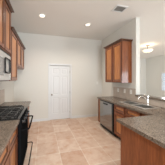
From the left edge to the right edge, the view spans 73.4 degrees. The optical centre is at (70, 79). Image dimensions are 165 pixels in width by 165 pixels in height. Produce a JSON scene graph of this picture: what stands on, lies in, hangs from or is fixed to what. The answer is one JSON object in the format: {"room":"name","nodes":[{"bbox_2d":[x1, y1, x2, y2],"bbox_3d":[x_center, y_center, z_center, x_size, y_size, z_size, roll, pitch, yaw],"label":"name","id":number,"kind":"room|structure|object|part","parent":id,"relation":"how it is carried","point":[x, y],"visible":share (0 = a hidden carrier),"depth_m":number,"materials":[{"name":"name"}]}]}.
{"room":"kitchen","nodes":[
{"label":"kitchen","id":0,"kind":"room"},
{"bbox_2d":[0,81,13,101],"bbox_3d":[-1.516,-0.080,1.802,0.150,3.100,9.540,0,0,-14],"label":"wall","id":1,"kind":"structure","parent":0,"point":[8,86],"depth_m":3.13,"materials":[{"name":"white paint"}]},
{"bbox_2d":[0,89,4,103],"bbox_3d":[-1.406,0.395,1.690,0.009,0.329,2.250,0,0,-14],"label":"backsplash","id":2,"kind":"structure","parent":1,"relation":"attached to","point":[2,92],"depth_m":2.64,"materials":[{"name":"beige tile"}]},
{"bbox_2d":[0,0,13,54],"bbox_3d":[-1.255,-0.955,1.842,0.374,0.900,0.809,0,0,-14],"label":"upper cabinet","id":3,"kind":"object","parent":1,"relation":"attached to","point":[6,9],"visible":0.98,"depth_m":1.88,"materials":[{"name":"brown wood"}]},
{"bbox_3d":[-1.074,-0.934,1.667,0.019,0.822,0.352,0,0,-14],"label":"door","id":4,"kind":"part","parent":3,"relation":"part of","materials":[{"name":"brown wood"}]},
{"bbox_2d":[0,48,10,80],"bbox_3d":[-1.262,-0.240,1.817,0.348,0.520,0.744,0,0,-14],"label":"microwave","id":5,"kind":"object","parent":3,"relation":"attached to","point":[5,59],"visible":1,"depth_m":1.85,"materials":[{"name":"silver metal"}]},
{"bbox_3d":[-1.139,-0.255,1.980,0.028,0.280,0.300,0,0,-14],"label":"handle","id":6,"kind":"part","parent":5,"relation":"part of","materials":[{"name":"black plastic"}]},
{"bbox_3d":[-1.168,-0.934,2.033,0.019,0.822,0.352,0,0,-14],"label":"door","id":7,"kind":"part","parent":3,"relation":"part of","materials":[{"name":"brown wood"}]},
{"bbox_3d":[-1.255,-1.383,1.842,0.374,0.045,0.809,0,0,-14],"label":"crown moulding","id":8,"kind":"part","parent":3,"relation":"part of","materials":[{"name":"brown wood"}]},
{"bbox_2d":[9,27,18,80],"bbox_3d":[-1.411,-0.530,2.451,0.374,1.100,0.543,0,0,-14],"label":"upper cabinet","id":9,"kind":"object","parent":1,"relation":"attached to","point":[14,36],"visible":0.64,"depth_m":2.43,"materials":[{"name":"brown wood"}]},
{"bbox_3d":[-1.282,-0.509,2.484,0.019,1.022,0.513,0,0,-14],"label":"door","id":10,"kind":"part","parent":9,"relation":"part of","materials":[{"name":"brown wood"}]},
{"bbox_3d":[-1.411,-1.058,2.451,0.374,0.045,0.543,0,0,-14],"label":"crown moulding","id":11,"kind":"part","parent":9,"relation":"part of","materials":[{"name":"brown wood"}]},
{"bbox_2d":[17,37,25,69],"bbox_3d":[-1.610,-0.715,3.237,0.374,0.730,1.072,0,0,-14],"label":"upper cabinet","id":12,"kind":"object","parent":1,"relation":"attached to","point":[20,47],"visible":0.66,"depth_m":3.17,"materials":[{"name":"brown wood"}]},
{"bbox_3d":[-1.414,-0.694,3.001,0.019,0.652,0.488,0,0,-14],"label":"door","id":13,"kind":"part","parent":12,"relation":"part of","materials":[{"name":"brown wood"}]},
{"bbox_3d":[-1.610,-1.058,3.237,0.374,0.045,1.072,0,0,-14],"label":"crown moulding","id":14,"kind":"part","parent":12,"relation":"part of","materials":[{"name":"brown wood"}]},
{"bbox_3d":[-1.541,-0.694,3.499,0.019,0.652,0.488,0,0,-14],"label":"door","id":15,"kind":"part","parent":12,"relation":"part of","materials":[{"name":"brown wood"}]},
{"bbox_2d":[14,32,101,119],"bbox_3d":[-0.345,-0.080,4.194,3.300,3.100,0.140,0,0,-14],"label":"wall","id":16,"kind":"structure","parent":0,"point":[85,55],"depth_m":4.09,"materials":[{"name":"white paint"}]},
{"bbox_2d":[48,63,71,120],"bbox_3d":[-0.403,0.434,4.105,0.879,2.072,0.115,0,0,-14],"label":"door","id":17,"kind":"structure","parent":16,"relation":"in","point":[59,77],"depth_m":4.12,"materials":[{"name":"white wood"}]},
{"bbox_3d":[-0.797,0.434,3.998,0.062,2.072,0.017,0,0,-14],"label":"casing","id":18,"kind":"part","parent":17,"relation":"part of","materials":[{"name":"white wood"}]},
{"bbox_3d":[-0.401,-0.571,4.098,0.755,0.062,0.017,0,0,-14],"label":"casing","id":19,"kind":"part","parent":17,"relation":"part of","materials":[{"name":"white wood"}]},
{"bbox_3d":[-0.005,0.434,4.199,0.062,2.072,0.017,0,0,-14],"label":"casing","id":20,"kind":"part","parent":17,"relation":"part of","materials":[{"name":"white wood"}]},
{"bbox_2d":[29,114,97,121],"bbox_3d":[-0.326,1.427,4.120,3.300,0.085,0.014,0,0,-14],"label":"baseboard","id":21,"kind":"structure","parent":16,"relation":"attached to","point":[91,115],"depth_m":4.24,"materials":[{"name":"white wood"}]},
{"bbox_2d":[23,116,120,164],"bbox_3d":[2.719,1.520,2.880,8.890,0.100,9.540,0,0,-14],"label":"floor","id":22,"kind":"structure","parent":0,"point":[73,141],"depth_m":2.55,"materials":[{"name":"tile"}]},
{"bbox_2d":[0,128,16,164],"bbox_3d":[-0.943,1.036,1.082,0.604,0.868,0.822,0,0,-14],"label":"base cabinet","id":23,"kind":"object","parent":22,"relation":"on","point":[9,155],"visible":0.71,"depth_m":1.25,"materials":[{"name":"brown wood"}]},
{"bbox_3d":[-0.612,0.695,0.964,0.019,0.150,0.390,0,0,-14],"label":"drawer","id":24,"kind":"part","parent":23,"relation":"part of","materials":[{"name":"brown wood"}]},
{"bbox_3d":[-0.612,1.067,0.964,0.019,0.555,0.390,0,0,-14],"label":"door","id":25,"kind":"part","parent":23,"relation":"part of","materials":[{"name":"brown wood"}]},
{"bbox_2d":[0,120,19,156],"bbox_3d":[-0.930,0.580,1.080,0.630,0.040,0.832,0,0,-14],"label":"countertop","id":26,"kind":"structure","parent":23,"relation":"on","point":[7,128],"depth_m":1.20,"materials":[{"name":"stone"}]},
{"bbox_3d":[-0.710,0.695,1.349,0.019,0.150,0.380,0,0,-14],"label":"drawer","id":27,"kind":"part","parent":23,"relation":"part of","materials":[{"name":"brown wood"}]},
{"bbox_3d":[-0.710,1.067,1.349,0.019,0.555,0.380,0,0,-14],"label":"door","id":28,"kind":"part","parent":23,"relation":"part of","materials":[{"name":"brown wood"}]},
{"bbox_2d":[0,105,32,164],"bbox_3d":[-1.057,0.988,1.867,0.748,0.964,0.746,0,0,-14],"label":"gas range","id":29,"kind":"object","parent":22,"relation":"on","point":[17,112],"visible":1,"depth_m":1.75,"materials":[{"name":"black metal"}]},
{"bbox_2d":[0,107,26,120],"bbox_3d":[-1.123,0.564,1.850,0.613,0.022,0.746,0,0,-14],"label":"cooktop","id":30,"kind":"object","parent":29,"relation":"in","point":[21,113],"depth_m":1.74,"materials":[{"name":"black metal"}]},
{"bbox_3d":[-0.824,0.945,1.926,0.042,0.520,0.738,0,0,-14],"label":"oven door","id":31,"kind":"part","parent":29,"relation":"part of","materials":[{"name":"black metal"}]},
{"bbox_3d":[-0.821,0.627,1.927,0.050,0.105,0.746,0,0,-14],"label":"control panel","id":32,"kind":"part","parent":29,"relation":"part of","materials":[{"name":"black metal"}]},
{"bbox_3d":[-0.827,1.296,1.925,0.036,0.168,0.738,0,0,-14],"label":"storage drawer","id":33,"kind":"part","parent":29,"relation":"part of","materials":[{"name":"black metal"}]},
{"bbox_3d":[-0.750,0.736,1.945,0.114,0.034,0.671,0,0,-14],"label":"handle","id":34,"kind":"part","parent":29,"relation":"part of","materials":[{"name":"black metal"}]},
{"bbox_2d":[98,99,101,125],"bbox_3d":[1.188,1.036,3.620,0.588,0.868,0.140,0,0,-14],"label":"end panel","id":35,"kind":"object","parent":22,"relation":"on","point":[98,99],"visible":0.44,"depth_m":3.55,"materials":[{"name":"brown wood"}]},
{"bbox_3d":[0.912,0.983,3.551,0.019,0.725,0.128,0,0,-14],"label":"panel","id":36,"kind":"part","parent":35,"relation":"part of","materials":[{"name":"brown wood"}]},
{"bbox_2d":[100,99,115,136],"bbox_3d":[1.272,1.038,3.213,0.609,0.864,0.676,0,0,-14],"label":"dishwasher","id":37,"kind":"object","parent":22,"relation":"on","point":[106,108],"visible":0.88,"depth_m":3.05,"materials":[{"name":"grey metal"}]},
{"bbox_3d":[1.001,0.992,3.166,0.032,0.707,0.609,0,0,-14],"label":"door","id":38,"kind":"part","parent":37,"relation":"part of","materials":[{"name":"silver metal"}]},
{"bbox_3d":[1.068,1.415,3.161,0.020,0.110,0.668,0,0,-14],"label":"kick plate","id":39,"kind":"part","parent":37,"relation":"part of","materials":[{"name":"black"}]},
{"bbox_3d":[1.084,0.978,2.845,0.028,0.735,0.052,0,0,-14],"label":"trim","id":40,"kind":"part","parent":37,"relation":"part of","materials":[{"name":"black"}]},
{"bbox_2d":[114,104,141,139],"bbox_3d":[1.476,1.036,2.489,0.588,0.868,0.807,0,0,-14],"label":"base cabinet","id":41,"kind":"object","parent":22,"relation":"on","point":[119,111],"visible":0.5,"depth_m":2.58,"materials":[{"name":"brown wood"}]},
{"bbox_3d":[1.150,0.693,2.616,0.019,0.145,0.360,0,0,-14],"label":"drawer","id":42,"kind":"part","parent":41,"relation":"part of","materials":[{"name":"brown wood"}]},
{"bbox_3d":[1.150,1.071,2.616,0.019,0.547,0.360,0,0,-14],"label":"door","id":43,"kind":"part","parent":41,"relation":"part of","materials":[{"name":"brown wood"}]},
{"bbox_3d":[1.249,0.693,2.227,0.019,0.145,0.370,0,0,-14],"label":"drawer","id":44,"kind":"part","parent":41,"relation":"part of","materials":[{"name":"brown wood"}]},
{"bbox_2d":[121,124,164,164],"bbox_3d":[1.419,1.036,1.320,1.274,0.868,0.838,0,0,-14],"label":"base cabinet","id":45,"kind":"object","parent":22,"relation":"on","point":[136,149],"visible":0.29,"depth_m":1.26,"materials":[{"name":"brown wood"}]},
{"bbox_2d":[97,96,164,148],"bbox_3d":[1.170,0.580,2.253,1.320,0.040,2.810,0,0,-14],"label":"countertop","id":46,"kind":"structure","parent":45,"relation":"on","point":[151,126],"depth_m":1.48,"materials":[{"name":"stone"}]},
{"bbox_2d":[121,101,159,108],"bbox_3d":[1.506,0.632,2.504,0.395,0.156,0.750,0,0,-14],"label":"double sink","id":47,"kind":"object","parent":46,"relation":"in","point":[132,103],"visible":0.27,"depth_m":2.49,"materials":[{"name":"silver metal"}]},
{"bbox_3d":[1.539,0.633,2.324,0.257,0.154,0.312,0,0,-14],"label":"bowl","id":48,"kind":"part","parent":47,"relation":"part of","materials":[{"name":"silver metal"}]},
{"bbox_2d":[138,94,152,105],"bbox_3d":[1.603,0.434,2.400,0.235,0.240,0.200,0,0,-14],"label":"faucet","id":49,"kind":"object","parent":46,"relation":"on","point":[147,99],"visible":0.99,"depth_m":2.41,"materials":[{"name":"silver metal"}]},
{"bbox_3d":[-1.310,1.036,2.521,0.603,0.868,0.637,0,0,-14],"label":"base cabinet","id":50,"kind":"object","parent":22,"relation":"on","visible":0},
{"bbox_2d":[0,101,30,107],"bbox_3d":[-1.298,0.580,2.537,0.634,0.040,0.662,0,0,-14],"label":"countertop","id":51,"kind":"structure","parent":50,"relation":"on","point":[25,103],"depth_m":2.62,"materials":[{"name":"stone"}]},
{"bbox_2d":[9,0,164,58],"bbox_3d":[2.719,-1.690,2.880,8.890,0.120,9.540,0,0,-14],"label":"ceiling","id":52,"kind":"structure","parent":0,"point":[64,18],"depth_m":2.92,"materials":[{"name":"white paint"}]},
{"bbox_2d":[111,5,127,12],"bbox_3d":[1.114,-1.623,2.515,0.290,0.012,0.215,0,0,-14],"label":"ceiling vent","id":53,"kind":"object","parent":52,"relation":"in","point":[118,8],"visible":1,"depth_m":2.50,"materials":[{"name":"white metal"}]},
{"bbox_2d":[142,45,152,52],"bbox_3d":[3.582,-1.440,5.143,0.410,0.380,0.410,0,0,-14],"label":"ceiling lamp","id":54,"kind":"object","parent":52,"relation":"attached to","point":[147,50],"visible":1,"depth_m":5.06,"materials":[{"name":"white glass"}]},
{"bbox_3d":[3.582,-1.345,5.143,0.410,0.120,0.410,0,0,-14],"label":"lamp shade","id":55,"kind":"part","parent":54,"relation":"part of","materials":[{"name":"beige glass"}]},
{"bbox_2d":[102,18,139,96],"bbox_3d":[1.213,-0.080,5.004,0.120,3.100,4.380,0,0,-14],"label":"wall","id":56,"kind":"structure","parent":0,"point":[131,30],"depth_m":3.08,"materials":[{"name":"white paint"}]},
{"bbox_2d":[104,38,132,82],"bbox_3d":[1.380,-0.507,3.344,0.374,1.165,0.880,0,0,-14],"label":"upper cabinet","id":57,"kind":"object","parent":56,"relation":"attached to","point":[118,54],"visible":1,"depth_m":3.02,"materials":[{"name":"brown wood"}]},
{"bbox_3d":[1.203,-0.486,3.504,0.019,1.087,0.372,0,0,-14],"label":"door","id":58,"kind":"part","parent":57,"relation":"part of","materials":[{"name":"brown wood"}]},
{"bbox_3d":[1.301,-0.486,3.118,0.019,1.087,0.372,0,0,-14],"label":"door","id":59,"kind":"part","parent":57,"relation":"part of","materials":[{"name":"brown wood"}]},
{"bbox_3d":[1.380,-1.067,3.344,0.374,0.045,0.880,0,0,-14],"label":"crown moulding","id":60,"kind":"part","parent":57,"relation":"part of","materials":[{"name":"brown wood"}]},
{"bbox_2d":[113,87,164,107],"bbox_3d":[1.808,0.395,2.408,0.009,0.329,2.835,0,0,-14],"label":"backsplash","id":61,"kind":"structure","parent":56,"relation":"attached to","point":[120,94],"depth_m":2.97,"materials":[{"name":"beige tile"}]},
{"bbox_2d":[140,58,145,93],"bbox_3d":[3.232,-0.080,7.855,5.440,3.100,0.150,0,0,-14],"label":"wall","id":62,"kind":"structure","parent":0,"point":[142,61],"depth_m":8.33,"materials":[{"name":"white paint"}]},
{"bbox_2d":[146,55,164,97],"bbox_3d":[6.972,-0.080,3.885,0.150,3.100,9.390,0,0,-14],"label":"wall","id":63,"kind":"structure","parent":0,"point":[155,66],"depth_m":7.74,"materials":[{"name":"white paint"}]},
{"bbox_2d":[161,73,164,90],"bbox_3d":[6.229,0.120,6.601,0.150,1.200,1.520,0,0,-14],"label":"window","id":64,"kind":"structure","parent":63,"relation":"in","point":[162,77],"depth_m":7.29,"materials":[{"name":"white glass"}]},
{"bbox_3d":[1.989,0.947,1.956,0.120,1.045,1.910,0,0,-14],"label":"wall","id":65,"kind":"structure","parent":0,"visible":0},
{"bbox_2d":[135,94,164,101],"bbox_3d":[2.002,0.403,1.958,0.215,0.045,1.907,0,0,-14],"label":"trim","id":66,"kind":"structure","parent":65,"relation":"on","point":[145,96],"depth_m":2.39,"materials":[{"name":"laminate"}]}
]}

